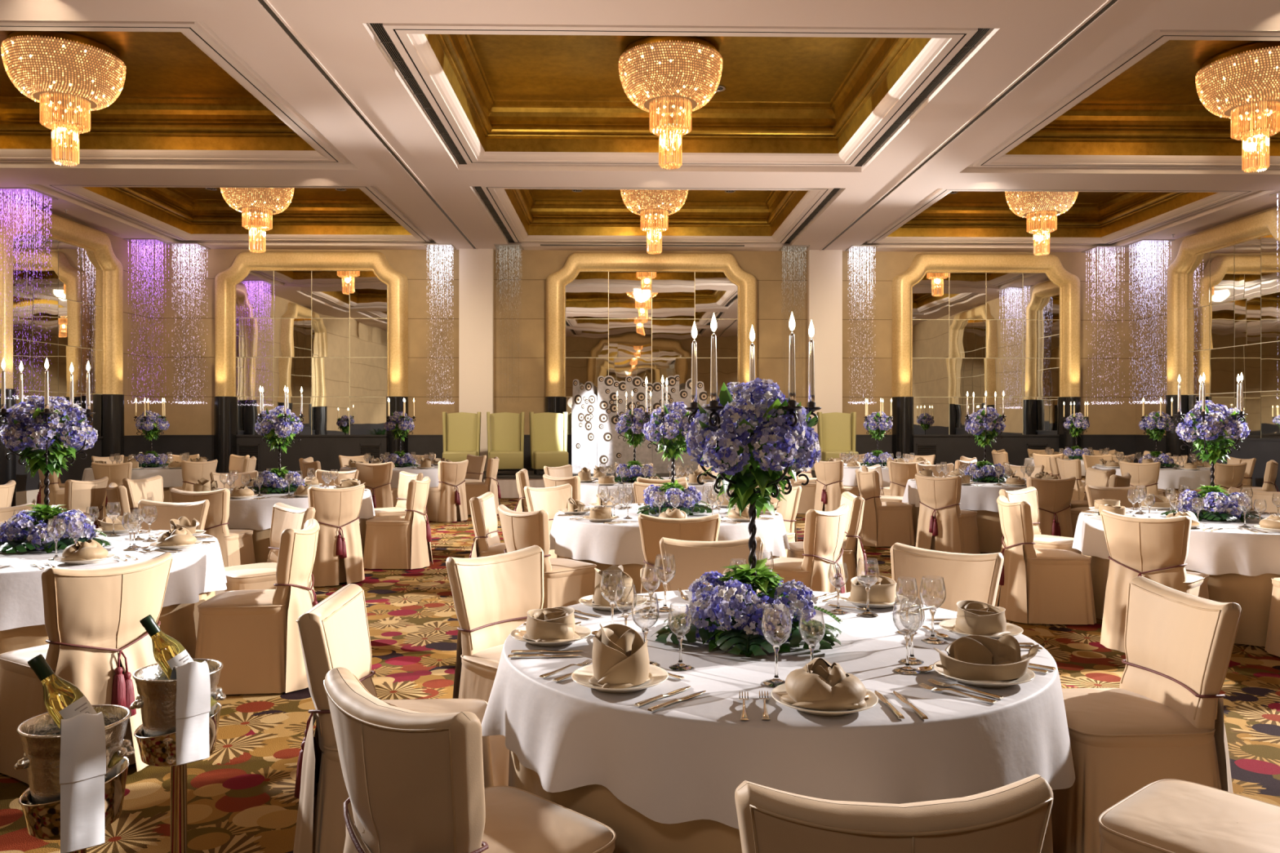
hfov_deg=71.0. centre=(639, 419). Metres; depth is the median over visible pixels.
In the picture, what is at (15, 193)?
curtain
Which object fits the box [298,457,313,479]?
banquet chair
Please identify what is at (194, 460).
folded napkin
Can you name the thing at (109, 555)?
dinner plate
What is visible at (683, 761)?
tablecloth
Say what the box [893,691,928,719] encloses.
knife
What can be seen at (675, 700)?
knife
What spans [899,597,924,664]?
wine glass
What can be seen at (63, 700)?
wine bottle
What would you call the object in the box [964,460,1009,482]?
arrangement
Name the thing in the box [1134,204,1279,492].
wall
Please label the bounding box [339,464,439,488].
tablecloth
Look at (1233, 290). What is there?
mirror glass
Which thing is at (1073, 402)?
taper candle
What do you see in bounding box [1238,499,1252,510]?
folded napkin
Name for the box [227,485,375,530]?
tablecloth
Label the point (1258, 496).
banquet chair
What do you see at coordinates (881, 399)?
taper candle
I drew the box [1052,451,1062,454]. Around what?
folded napkin
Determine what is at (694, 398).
taper candle
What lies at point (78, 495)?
banquet chair
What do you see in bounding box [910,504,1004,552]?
banquet table
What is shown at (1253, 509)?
dinner plate
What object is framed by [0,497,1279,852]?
floor
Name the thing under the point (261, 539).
banquet table
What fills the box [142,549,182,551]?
fork
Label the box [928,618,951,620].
knife
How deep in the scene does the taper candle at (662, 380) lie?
7.00 m
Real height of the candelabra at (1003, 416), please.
0.808 m
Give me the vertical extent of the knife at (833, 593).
0.006 m
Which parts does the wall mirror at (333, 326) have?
sill, gilded frame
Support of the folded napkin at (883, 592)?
on the dinner plate at (845, 596)
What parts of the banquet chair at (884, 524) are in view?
backrest, seat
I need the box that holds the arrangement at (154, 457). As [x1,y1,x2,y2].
[133,450,171,467]
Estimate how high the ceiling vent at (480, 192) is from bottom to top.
0.023 m
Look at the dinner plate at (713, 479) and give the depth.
10.88 m
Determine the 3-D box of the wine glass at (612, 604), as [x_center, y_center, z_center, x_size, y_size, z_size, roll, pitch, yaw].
[-0.097,0.639,3.149,0.086,0.215,0.086,0,0,-13]
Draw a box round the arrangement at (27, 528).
[0,503,111,553]
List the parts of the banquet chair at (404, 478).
seat, backrest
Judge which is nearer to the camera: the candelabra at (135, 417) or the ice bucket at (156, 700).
the ice bucket at (156, 700)
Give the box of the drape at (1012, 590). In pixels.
[995,538,1027,623]
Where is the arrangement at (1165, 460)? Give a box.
[1137,451,1179,467]
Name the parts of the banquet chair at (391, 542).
seat, tie cord, backrest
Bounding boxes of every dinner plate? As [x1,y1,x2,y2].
[53,553,115,564]
[95,526,142,533]
[150,540,202,549]
[158,529,206,536]
[165,466,181,468]
[230,494,257,498]
[290,493,307,497]
[304,483,322,487]
[417,466,434,468]
[510,624,591,646]
[557,508,590,514]
[571,664,668,693]
[578,595,647,611]
[580,479,595,482]
[582,515,619,521]
[587,502,619,507]
[594,482,618,485]
[686,481,707,484]
[702,479,715,481]
[711,502,737,507]
[724,515,761,521]
[760,509,777,514]
[771,683,878,715]
[839,591,908,608]
[933,660,1035,688]
[938,618,1023,639]
[961,482,975,484]
[1002,482,1026,486]
[1088,506,1126,511]
[1091,513,1132,518]
[1102,465,1119,467]
[1139,505,1177,510]
[1179,467,1200,470]
[1191,523,1204,528]
[1244,508,1260,512]
[1253,524,1279,532]
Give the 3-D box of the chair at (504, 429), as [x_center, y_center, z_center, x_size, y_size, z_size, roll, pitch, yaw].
[-2.665,0.460,17.848,0.750,1.240,0.750,0,0,-10]
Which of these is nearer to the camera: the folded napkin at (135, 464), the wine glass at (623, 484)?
the wine glass at (623, 484)
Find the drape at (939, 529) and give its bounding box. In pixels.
[915,502,961,553]
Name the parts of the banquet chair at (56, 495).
backrest, seat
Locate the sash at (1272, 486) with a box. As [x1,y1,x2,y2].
[1269,483,1276,492]
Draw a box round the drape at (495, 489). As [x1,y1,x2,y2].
[489,478,500,514]
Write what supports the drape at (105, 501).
hanging from the banquet chair at (116, 473)
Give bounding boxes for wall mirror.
[0,200,124,506]
[213,251,408,473]
[545,252,757,436]
[892,253,1080,459]
[1165,207,1279,462]
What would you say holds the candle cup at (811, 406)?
on the candelabra at (792, 406)
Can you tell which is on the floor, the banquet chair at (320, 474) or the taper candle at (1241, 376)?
the banquet chair at (320, 474)
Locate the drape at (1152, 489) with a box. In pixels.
[1129,484,1157,497]
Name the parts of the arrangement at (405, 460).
foliage crown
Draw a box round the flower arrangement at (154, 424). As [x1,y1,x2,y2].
[135,410,169,440]
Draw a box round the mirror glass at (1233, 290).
[1187,234,1279,438]
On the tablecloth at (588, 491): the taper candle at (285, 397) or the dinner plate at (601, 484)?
the dinner plate at (601, 484)
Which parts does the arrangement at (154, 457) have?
foliage crown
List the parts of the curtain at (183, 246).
ceiling plate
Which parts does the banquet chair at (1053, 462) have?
backrest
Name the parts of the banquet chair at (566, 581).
backrest, seat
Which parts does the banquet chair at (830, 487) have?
backrest, seat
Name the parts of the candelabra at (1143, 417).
scroll arm, twisted stem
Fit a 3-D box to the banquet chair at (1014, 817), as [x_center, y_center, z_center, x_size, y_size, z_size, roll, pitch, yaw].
[0.413,1.043,1.692,0.554,0.895,0.657,0,0,-3]
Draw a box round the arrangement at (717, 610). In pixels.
[651,558,842,657]
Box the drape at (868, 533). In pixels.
[858,497,877,546]
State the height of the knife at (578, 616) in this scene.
0.006 m
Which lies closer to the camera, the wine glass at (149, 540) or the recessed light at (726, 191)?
the wine glass at (149, 540)
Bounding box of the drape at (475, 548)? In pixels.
[471,537,479,558]
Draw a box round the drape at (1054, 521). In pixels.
[1038,506,1073,537]
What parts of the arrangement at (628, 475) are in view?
foliage crown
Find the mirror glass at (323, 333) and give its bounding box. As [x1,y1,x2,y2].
[235,270,386,435]
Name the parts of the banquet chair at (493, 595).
seat, tie cord, backrest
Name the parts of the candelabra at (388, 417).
twisted stem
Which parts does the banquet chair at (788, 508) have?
backrest, seat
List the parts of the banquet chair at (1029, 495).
backrest, seat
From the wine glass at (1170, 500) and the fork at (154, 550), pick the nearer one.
the fork at (154, 550)
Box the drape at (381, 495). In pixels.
[364,484,391,508]
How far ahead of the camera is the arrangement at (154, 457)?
14.12 m
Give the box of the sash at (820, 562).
[810,551,846,592]
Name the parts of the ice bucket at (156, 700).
handle, handle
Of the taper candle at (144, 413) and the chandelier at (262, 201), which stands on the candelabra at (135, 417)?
the taper candle at (144, 413)
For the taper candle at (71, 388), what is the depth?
5.44 m
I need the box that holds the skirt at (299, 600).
[285,579,314,693]
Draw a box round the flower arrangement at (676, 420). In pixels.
[641,401,694,462]
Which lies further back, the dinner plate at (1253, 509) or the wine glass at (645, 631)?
the dinner plate at (1253, 509)
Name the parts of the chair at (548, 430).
backrest, seat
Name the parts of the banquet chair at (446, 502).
seat, tie cord, backrest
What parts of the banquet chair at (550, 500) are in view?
backrest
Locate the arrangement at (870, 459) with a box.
[860,450,893,466]
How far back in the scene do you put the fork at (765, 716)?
2.30 m
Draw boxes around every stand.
[18,756,129,852]
[133,702,222,852]
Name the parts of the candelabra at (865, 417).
twisted stem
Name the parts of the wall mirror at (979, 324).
gilded frame, sill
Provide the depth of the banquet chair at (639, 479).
9.36 m
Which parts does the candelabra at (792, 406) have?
scroll arm, scroll arm, twisted stem, scroll arm, scroll arm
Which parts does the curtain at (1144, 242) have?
ceiling plate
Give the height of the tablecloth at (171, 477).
0.284 m
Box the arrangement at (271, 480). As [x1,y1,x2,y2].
[248,466,306,493]
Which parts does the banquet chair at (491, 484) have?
seat, backrest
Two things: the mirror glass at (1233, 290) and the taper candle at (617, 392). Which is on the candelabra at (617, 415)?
the taper candle at (617, 392)
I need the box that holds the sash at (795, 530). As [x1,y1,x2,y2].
[794,520,797,542]
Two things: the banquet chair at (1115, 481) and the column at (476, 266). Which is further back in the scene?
the column at (476, 266)
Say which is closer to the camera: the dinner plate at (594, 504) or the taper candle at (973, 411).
the dinner plate at (594, 504)
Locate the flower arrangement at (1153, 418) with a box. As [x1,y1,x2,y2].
[1138,410,1174,440]
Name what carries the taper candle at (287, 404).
on the candelabra at (260, 415)
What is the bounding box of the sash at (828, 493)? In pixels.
[813,480,841,511]
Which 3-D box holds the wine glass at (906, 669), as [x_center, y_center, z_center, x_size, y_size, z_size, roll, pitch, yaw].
[0.797,0.639,2.675,0.086,0.215,0.086,0,0,14]
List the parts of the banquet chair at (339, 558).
backrest, tie cord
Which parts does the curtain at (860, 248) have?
ceiling plate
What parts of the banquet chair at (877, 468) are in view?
backrest, seat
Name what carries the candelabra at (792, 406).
on the tablecloth at (683, 761)
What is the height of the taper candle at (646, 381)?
0.308 m
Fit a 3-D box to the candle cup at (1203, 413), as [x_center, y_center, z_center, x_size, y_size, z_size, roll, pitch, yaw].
[4.166,-0.043,6.637,0.072,0.034,0.072,0,0,-43]
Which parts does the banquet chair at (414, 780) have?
backrest, tie cord, seat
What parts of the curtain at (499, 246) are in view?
ceiling plate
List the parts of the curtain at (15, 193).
ceiling plate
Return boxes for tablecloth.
[0,529,226,631]
[81,465,216,487]
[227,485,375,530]
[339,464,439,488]
[481,590,1075,829]
[549,503,790,565]
[580,477,723,506]
[842,463,890,487]
[902,476,1071,511]
[1023,457,1085,475]
[1071,507,1279,576]
[1091,465,1210,489]
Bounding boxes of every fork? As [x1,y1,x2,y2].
[28,562,44,568]
[42,561,55,568]
[139,550,177,552]
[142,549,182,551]
[539,659,591,678]
[552,672,572,681]
[634,594,664,600]
[738,691,748,719]
[759,690,770,719]
[896,603,919,612]
[907,604,934,613]
[918,683,996,703]
[927,678,1004,699]
[1018,642,1034,645]
[1019,646,1042,649]
[1236,527,1257,533]
[1243,527,1268,533]
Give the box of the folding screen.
[571,374,707,473]
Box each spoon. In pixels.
[621,606,655,616]
[667,672,684,679]
[827,604,871,611]
[917,664,933,671]
[922,626,948,638]
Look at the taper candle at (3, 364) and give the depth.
5.06 m
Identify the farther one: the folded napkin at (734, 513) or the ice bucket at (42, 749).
the folded napkin at (734, 513)
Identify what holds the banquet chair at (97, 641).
on the floor
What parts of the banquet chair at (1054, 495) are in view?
backrest, tie cord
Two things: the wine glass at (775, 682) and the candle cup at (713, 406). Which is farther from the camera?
the candle cup at (713, 406)
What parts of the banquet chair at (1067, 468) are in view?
backrest, seat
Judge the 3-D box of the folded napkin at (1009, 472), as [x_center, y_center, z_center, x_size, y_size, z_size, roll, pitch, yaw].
[4.694,0.681,11.500,0.321,0.104,0.154,0,0,-24]
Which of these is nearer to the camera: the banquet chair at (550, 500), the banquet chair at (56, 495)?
the banquet chair at (550, 500)
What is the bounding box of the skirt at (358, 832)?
[343,809,371,852]
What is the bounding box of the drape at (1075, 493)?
[1060,478,1078,500]
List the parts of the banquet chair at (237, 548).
backrest, tie cord, seat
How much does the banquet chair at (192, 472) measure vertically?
0.895 m
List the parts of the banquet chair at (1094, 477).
seat, backrest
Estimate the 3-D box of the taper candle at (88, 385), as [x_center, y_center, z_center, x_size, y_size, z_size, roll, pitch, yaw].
[-3.252,-0.196,5.293,0.024,0.308,0.024,0,0,-1]
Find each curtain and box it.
[0,186,57,399]
[123,238,171,404]
[166,242,210,404]
[424,243,456,404]
[493,244,524,404]
[778,244,809,398]
[845,244,878,404]
[1080,245,1128,404]
[1124,239,1174,404]
[1269,191,1279,399]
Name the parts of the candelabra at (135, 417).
twisted stem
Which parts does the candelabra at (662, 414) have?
scroll arm, scroll arm, twisted stem, scroll arm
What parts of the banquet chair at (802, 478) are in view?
backrest, seat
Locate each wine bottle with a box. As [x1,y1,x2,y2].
[27,653,124,768]
[139,614,217,706]
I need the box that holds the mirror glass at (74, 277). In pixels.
[13,229,102,436]
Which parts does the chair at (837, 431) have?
backrest, seat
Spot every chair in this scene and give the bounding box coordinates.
[0,480,16,507]
[0,502,35,524]
[0,551,173,785]
[35,468,65,511]
[57,472,64,487]
[63,476,108,528]
[91,454,124,463]
[91,462,132,518]
[105,482,130,515]
[122,475,163,524]
[137,499,209,533]
[167,453,199,462]
[168,459,217,502]
[170,488,255,567]
[195,519,319,694]
[209,470,257,488]
[215,502,315,595]
[228,453,249,473]
[242,456,256,472]
[293,583,493,852]
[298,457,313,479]
[301,459,320,478]
[307,484,364,586]
[315,469,359,486]
[323,666,616,852]
[338,454,368,467]
[355,461,397,508]
[363,476,432,568]
[368,471,423,519]
[409,453,435,464]
[424,459,468,522]
[442,412,480,462]
[445,545,543,786]
[464,454,486,482]
[465,456,501,515]
[468,492,506,558]
[486,412,524,471]
[497,504,596,608]
[514,468,529,511]
[524,483,572,558]
[528,412,568,475]
[542,474,580,502]
[543,464,572,477]
[614,462,653,476]
[632,481,688,503]
[636,476,687,484]
[637,513,720,593]
[659,536,764,591]
[697,464,726,494]
[734,774,1053,852]
[755,485,801,557]
[764,503,849,593]
[779,469,816,513]
[786,491,867,592]
[793,459,817,482]
[813,459,858,511]
[817,412,858,461]
[839,453,866,463]
[855,468,915,546]
[861,464,908,504]
[882,461,924,496]
[890,542,1004,612]
[905,453,935,465]
[915,462,954,476]
[915,473,980,554]
[954,458,977,470]
[960,456,977,461]
[991,450,1008,468]
[992,448,1005,453]
[995,495,1096,624]
[999,486,1081,554]
[1003,463,1044,478]
[1026,448,1053,457]
[1026,476,1075,537]
[1032,453,1064,475]
[1048,454,1084,483]
[1051,576,1242,852]
[1056,457,1085,500]
[1070,466,1115,508]
[1070,472,1131,537]
[1082,453,1111,480]
[1084,484,1146,510]
[1088,448,1115,455]
[1097,778,1279,852]
[1100,510,1208,653]
[1103,453,1134,462]
[1119,460,1164,497]
[1143,450,1162,455]
[1168,455,1188,466]
[1190,462,1247,509]
[1226,456,1256,486]
[1227,486,1279,513]
[1242,459,1279,492]
[1264,577,1279,657]
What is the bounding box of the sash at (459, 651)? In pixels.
[452,630,462,698]
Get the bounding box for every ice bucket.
[13,704,134,804]
[129,658,226,737]
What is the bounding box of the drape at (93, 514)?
[80,508,103,527]
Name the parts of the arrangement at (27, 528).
foliage crown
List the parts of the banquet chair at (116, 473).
backrest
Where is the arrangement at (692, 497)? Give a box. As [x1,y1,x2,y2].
[635,480,715,515]
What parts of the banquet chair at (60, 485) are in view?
seat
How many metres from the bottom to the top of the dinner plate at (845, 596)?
0.026 m
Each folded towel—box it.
[59,711,106,852]
[169,661,210,765]
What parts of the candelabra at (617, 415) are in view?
scroll arm, twisted stem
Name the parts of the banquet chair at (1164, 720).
seat, tie cord, backrest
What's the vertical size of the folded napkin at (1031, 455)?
0.104 m
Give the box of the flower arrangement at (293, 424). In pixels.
[254,405,304,453]
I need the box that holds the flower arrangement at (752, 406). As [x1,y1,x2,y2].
[684,377,821,522]
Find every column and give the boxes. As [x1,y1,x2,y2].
[458,248,493,471]
[807,249,842,470]
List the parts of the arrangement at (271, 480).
foliage crown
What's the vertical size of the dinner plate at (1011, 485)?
0.026 m
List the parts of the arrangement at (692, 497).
foliage crown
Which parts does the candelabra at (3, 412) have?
scroll arm, plate, scroll arm, twisted stem, scroll arm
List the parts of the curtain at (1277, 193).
ceiling plate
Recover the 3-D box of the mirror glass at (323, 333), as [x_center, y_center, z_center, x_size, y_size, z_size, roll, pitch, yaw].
[-7.064,-1.450,19.323,3.240,3.560,0.011,0,0,-1]
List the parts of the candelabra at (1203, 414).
scroll arm, scroll arm, twisted stem, plate, scroll arm, scroll arm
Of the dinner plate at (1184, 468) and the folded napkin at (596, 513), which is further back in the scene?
the dinner plate at (1184, 468)
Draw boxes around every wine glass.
[46,519,66,559]
[67,520,84,543]
[106,502,120,536]
[121,511,138,551]
[126,515,142,547]
[131,508,145,540]
[142,505,157,542]
[284,473,293,495]
[600,569,624,624]
[614,582,636,626]
[617,485,626,509]
[622,484,631,508]
[622,493,631,519]
[631,591,659,666]
[640,565,661,618]
[642,564,666,593]
[653,491,665,515]
[653,553,675,612]
[667,602,693,671]
[712,494,720,509]
[714,494,724,517]
[760,604,791,687]
[798,609,825,661]
[828,561,848,613]
[856,557,879,617]
[892,595,922,674]
[895,577,918,634]
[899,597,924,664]
[919,577,946,644]
[1127,488,1139,516]
[1134,489,1144,514]
[1135,485,1146,513]
[1143,502,1155,517]
[1164,488,1176,512]
[1191,497,1204,520]
[1237,500,1252,528]
[1253,499,1266,524]
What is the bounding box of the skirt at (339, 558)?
[311,519,364,586]
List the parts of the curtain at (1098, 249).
ceiling plate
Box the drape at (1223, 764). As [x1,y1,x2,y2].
[1213,697,1233,793]
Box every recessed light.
[204,187,217,190]
[334,188,346,191]
[571,189,582,191]
[713,85,725,92]
[724,190,735,192]
[948,191,958,194]
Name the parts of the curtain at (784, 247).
ceiling plate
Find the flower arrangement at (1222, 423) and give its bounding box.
[1175,400,1250,464]
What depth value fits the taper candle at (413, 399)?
14.37 m
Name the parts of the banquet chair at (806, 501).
backrest, seat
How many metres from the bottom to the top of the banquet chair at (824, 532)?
0.895 m
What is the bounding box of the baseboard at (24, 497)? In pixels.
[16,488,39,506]
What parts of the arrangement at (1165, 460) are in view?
foliage crown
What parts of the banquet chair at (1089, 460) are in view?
backrest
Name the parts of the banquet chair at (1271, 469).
seat, backrest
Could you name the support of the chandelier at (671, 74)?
hanging from the ceiling
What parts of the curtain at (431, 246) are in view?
ceiling plate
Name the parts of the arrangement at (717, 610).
foliage crown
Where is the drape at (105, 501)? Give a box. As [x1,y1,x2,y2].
[101,492,107,518]
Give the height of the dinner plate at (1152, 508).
0.026 m
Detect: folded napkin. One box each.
[60,539,108,560]
[98,512,142,532]
[123,455,133,462]
[127,457,138,468]
[155,527,196,546]
[165,453,173,463]
[168,461,181,466]
[169,515,199,533]
[188,457,208,462]
[193,477,211,491]
[195,455,207,462]
[210,480,217,489]
[230,486,253,497]
[245,477,259,486]
[293,484,309,494]
[302,476,319,484]
[333,480,365,488]
[340,478,357,484]
[348,459,356,465]
[350,462,363,467]
[370,457,382,463]
[420,457,431,466]
[432,457,448,463]
[522,606,580,642]
[566,497,585,513]
[577,466,591,480]
[588,506,613,519]
[588,623,649,688]
[591,564,637,606]
[592,465,606,477]
[595,492,613,506]
[598,475,614,483]
[647,475,660,479]
[658,507,687,518]
[675,465,688,476]
[688,469,702,483]
[702,471,715,479]
[710,493,737,505]
[711,568,759,593]
[728,506,757,518]
[746,501,779,511]
[777,657,868,711]
[827,457,846,462]
[846,460,860,466]
[847,575,903,604]
[886,457,897,466]
[893,457,905,462]
[915,457,926,464]
[919,467,933,476]
[949,468,964,475]
[953,600,1010,635]
[956,475,971,483]
[1004,468,1017,476]
[1005,475,1025,484]
[1029,452,1044,457]
[1034,471,1049,478]
[1041,474,1058,479]
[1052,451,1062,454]
[1091,498,1119,509]
[1097,504,1125,515]
[1098,458,1107,464]
[1104,460,1119,466]
[1114,450,1124,455]
[1117,457,1131,462]
[1137,494,1178,507]
[1142,457,1153,462]
[1166,511,1199,525]
[1183,462,1196,468]
[1192,459,1204,466]
[1200,461,1222,467]
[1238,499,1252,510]
[1258,514,1279,528]
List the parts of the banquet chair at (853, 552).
seat, backrest, tie cord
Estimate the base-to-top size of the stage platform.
0.410 m
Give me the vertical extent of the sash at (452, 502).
0.580 m
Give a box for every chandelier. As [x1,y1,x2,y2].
[0,30,125,147]
[221,187,293,240]
[618,35,722,151]
[622,189,686,242]
[1006,191,1076,244]
[1195,40,1279,154]
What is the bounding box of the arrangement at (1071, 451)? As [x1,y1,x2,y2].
[1062,445,1091,459]
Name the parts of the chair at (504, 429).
backrest, seat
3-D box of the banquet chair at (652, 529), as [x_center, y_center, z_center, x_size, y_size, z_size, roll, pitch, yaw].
[0.252,1.043,5.923,0.555,0.895,0.657,0,0,0]
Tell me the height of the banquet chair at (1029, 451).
0.895 m
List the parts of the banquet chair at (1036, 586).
backrest, tie cord, seat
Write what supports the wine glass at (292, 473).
on the tablecloth at (244, 513)
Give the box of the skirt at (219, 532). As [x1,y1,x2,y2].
[203,525,227,567]
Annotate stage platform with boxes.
[483,470,816,497]
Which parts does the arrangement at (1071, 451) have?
foliage crown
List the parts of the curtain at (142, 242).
ceiling plate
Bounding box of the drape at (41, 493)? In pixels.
[38,484,53,505]
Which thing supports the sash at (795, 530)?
hanging from the banquet chair at (788, 508)
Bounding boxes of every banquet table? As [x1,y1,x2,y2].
[0,591,215,658]
[163,486,175,502]
[235,518,368,563]
[508,750,1053,852]
[556,555,779,594]
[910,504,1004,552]
[1081,554,1279,646]
[1158,488,1193,506]
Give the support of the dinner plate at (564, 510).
on the tablecloth at (616, 544)
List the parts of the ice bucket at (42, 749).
handle, handle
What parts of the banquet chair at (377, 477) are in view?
backrest, seat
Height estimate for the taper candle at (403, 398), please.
0.308 m
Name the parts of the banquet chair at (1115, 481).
seat, backrest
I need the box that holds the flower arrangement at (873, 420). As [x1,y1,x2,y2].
[862,411,893,440]
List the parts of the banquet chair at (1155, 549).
backrest, tie cord, seat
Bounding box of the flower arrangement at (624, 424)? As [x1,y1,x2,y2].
[614,408,649,447]
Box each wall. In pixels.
[0,194,151,492]
[151,248,1135,477]
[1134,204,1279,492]
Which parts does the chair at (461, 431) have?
seat, backrest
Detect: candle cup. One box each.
[0,408,11,415]
[39,408,53,415]
[80,409,95,415]
[658,412,666,416]
[684,402,698,412]
[702,401,724,412]
[781,400,803,411]
[804,402,822,412]
[1173,412,1184,416]
[1197,411,1208,416]
[1235,411,1247,416]
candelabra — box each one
[0,408,95,551]
[133,416,166,467]
[256,413,305,493]
[386,416,416,466]
[614,414,651,482]
[642,412,695,506]
[684,400,822,640]
[863,416,893,466]
[964,414,1006,481]
[1062,417,1088,459]
[1141,416,1173,467]
[1173,411,1247,520]
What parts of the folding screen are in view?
screen panel, screen panel, screen panel, screen panel, screen panel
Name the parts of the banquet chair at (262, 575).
seat, backrest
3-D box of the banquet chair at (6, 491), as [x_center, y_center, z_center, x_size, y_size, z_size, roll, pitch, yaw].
[-6.367,1.043,8.604,0.657,0.895,0.555,0,0,-11]
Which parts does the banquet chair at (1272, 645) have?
seat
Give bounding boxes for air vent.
[237,444,259,477]
[359,444,381,463]
[915,444,937,465]
[1026,444,1048,457]
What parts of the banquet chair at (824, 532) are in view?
seat, tie cord, backrest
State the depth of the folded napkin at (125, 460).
14.63 m
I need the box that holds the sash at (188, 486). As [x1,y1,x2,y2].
[184,482,194,491]
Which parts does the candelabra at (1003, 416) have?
scroll arm, twisted stem, scroll arm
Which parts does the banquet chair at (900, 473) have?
seat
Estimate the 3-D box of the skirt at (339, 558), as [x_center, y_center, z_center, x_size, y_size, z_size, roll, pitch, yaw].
[-2.730,1.200,8.170,0.546,0.580,0.136,0,0,-43]
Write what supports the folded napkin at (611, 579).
on the dinner plate at (587, 600)
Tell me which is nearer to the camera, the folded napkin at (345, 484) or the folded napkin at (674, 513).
the folded napkin at (674, 513)
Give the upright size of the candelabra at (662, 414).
0.808 m
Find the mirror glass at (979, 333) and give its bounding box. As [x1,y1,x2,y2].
[912,272,1059,434]
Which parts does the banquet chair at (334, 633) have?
backrest, tie cord, seat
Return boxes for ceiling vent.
[368,22,466,164]
[473,186,514,242]
[784,188,839,243]
[853,28,990,166]
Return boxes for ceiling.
[0,0,1279,252]
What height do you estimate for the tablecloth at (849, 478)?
0.280 m
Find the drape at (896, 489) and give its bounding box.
[890,483,905,496]
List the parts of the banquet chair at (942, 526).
backrest, tie cord, seat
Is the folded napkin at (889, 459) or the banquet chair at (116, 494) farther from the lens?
the folded napkin at (889, 459)
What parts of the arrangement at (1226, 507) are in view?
foliage crown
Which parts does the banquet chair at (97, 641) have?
seat, tie cord, backrest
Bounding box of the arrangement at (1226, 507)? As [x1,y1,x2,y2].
[1160,484,1264,521]
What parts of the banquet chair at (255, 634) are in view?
seat, tie cord, backrest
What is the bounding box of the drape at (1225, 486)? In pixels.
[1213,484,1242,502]
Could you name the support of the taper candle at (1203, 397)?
on the candelabra at (1203, 414)
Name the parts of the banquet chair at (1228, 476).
seat, backrest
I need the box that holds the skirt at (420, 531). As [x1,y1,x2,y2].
[410,508,432,568]
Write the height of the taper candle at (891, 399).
0.308 m
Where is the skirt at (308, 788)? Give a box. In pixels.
[293,713,321,852]
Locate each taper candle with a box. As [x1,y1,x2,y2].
[0,358,5,408]
[18,361,23,404]
[44,358,48,408]
[69,363,74,408]
[85,361,90,409]
[134,397,137,416]
[143,397,146,416]
[161,398,163,416]
[258,386,262,413]
[261,386,263,411]
[284,386,286,413]
[286,387,288,408]
[300,386,302,413]
[403,398,404,416]
[413,399,414,416]
[616,391,617,414]
[625,391,626,413]
[631,391,633,414]
[644,377,648,412]
[649,391,651,414]
[661,375,664,412]
[665,377,667,404]
[690,320,697,403]
[710,312,717,401]
[749,324,755,381]
[788,311,795,400]
[808,320,814,402]
[865,399,866,416]
[880,399,881,416]
[890,399,892,416]
[966,391,968,414]
[972,391,974,413]
[984,391,986,414]
[994,391,996,410]
[1002,391,1004,414]
[1073,402,1075,417]
[1142,397,1144,416]
[1160,398,1161,416]
[1170,397,1173,416]
[1177,374,1181,412]
[1198,375,1201,408]
[1201,372,1205,411]
[1236,374,1239,410]
[1240,373,1243,411]
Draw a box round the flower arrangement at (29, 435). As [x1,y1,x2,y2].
[0,395,97,478]
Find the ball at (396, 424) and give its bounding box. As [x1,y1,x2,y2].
[383,411,414,440]
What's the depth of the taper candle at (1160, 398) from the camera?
13.94 m
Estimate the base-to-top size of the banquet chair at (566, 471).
0.895 m
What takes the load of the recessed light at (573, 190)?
in the ceiling
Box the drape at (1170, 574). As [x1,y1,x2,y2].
[1100,559,1184,653]
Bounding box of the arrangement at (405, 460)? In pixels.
[382,450,419,467]
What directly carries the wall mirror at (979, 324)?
attached to the wall at (190, 431)
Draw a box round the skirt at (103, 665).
[55,626,159,771]
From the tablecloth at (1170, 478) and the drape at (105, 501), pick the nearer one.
the drape at (105, 501)
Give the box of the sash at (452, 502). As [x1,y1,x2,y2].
[438,481,467,522]
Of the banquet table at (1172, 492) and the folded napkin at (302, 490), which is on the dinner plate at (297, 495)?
the folded napkin at (302, 490)
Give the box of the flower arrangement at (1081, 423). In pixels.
[1062,412,1089,436]
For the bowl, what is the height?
0.104 m
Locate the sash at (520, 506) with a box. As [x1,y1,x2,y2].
[515,497,523,511]
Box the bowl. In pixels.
[933,634,1039,680]
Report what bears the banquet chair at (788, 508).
on the floor
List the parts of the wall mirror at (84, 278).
gilded frame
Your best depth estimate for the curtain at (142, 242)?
18.54 m
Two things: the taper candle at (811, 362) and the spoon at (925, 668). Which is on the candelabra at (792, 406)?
the taper candle at (811, 362)
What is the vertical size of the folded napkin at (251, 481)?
0.100 m
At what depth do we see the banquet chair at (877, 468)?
11.72 m
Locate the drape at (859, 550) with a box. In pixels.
[854,537,864,576]
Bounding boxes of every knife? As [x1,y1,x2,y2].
[113,555,128,560]
[124,555,138,559]
[507,653,580,657]
[511,649,582,653]
[573,609,602,617]
[573,614,591,619]
[634,686,690,706]
[647,690,706,711]
[677,588,686,599]
[816,591,840,598]
[820,595,837,601]
[874,690,905,719]
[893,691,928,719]
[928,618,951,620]
[1027,667,1048,673]
[1028,662,1055,670]
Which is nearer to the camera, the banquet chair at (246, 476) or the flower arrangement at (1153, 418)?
the banquet chair at (246, 476)
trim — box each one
[253,0,478,248]
[540,244,744,246]
[819,0,1121,250]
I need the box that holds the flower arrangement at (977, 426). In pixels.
[964,406,1005,448]
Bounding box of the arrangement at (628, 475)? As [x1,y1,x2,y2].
[614,460,664,483]
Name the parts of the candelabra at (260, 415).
scroll arm, twisted stem, scroll arm, scroll arm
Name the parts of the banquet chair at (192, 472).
seat, backrest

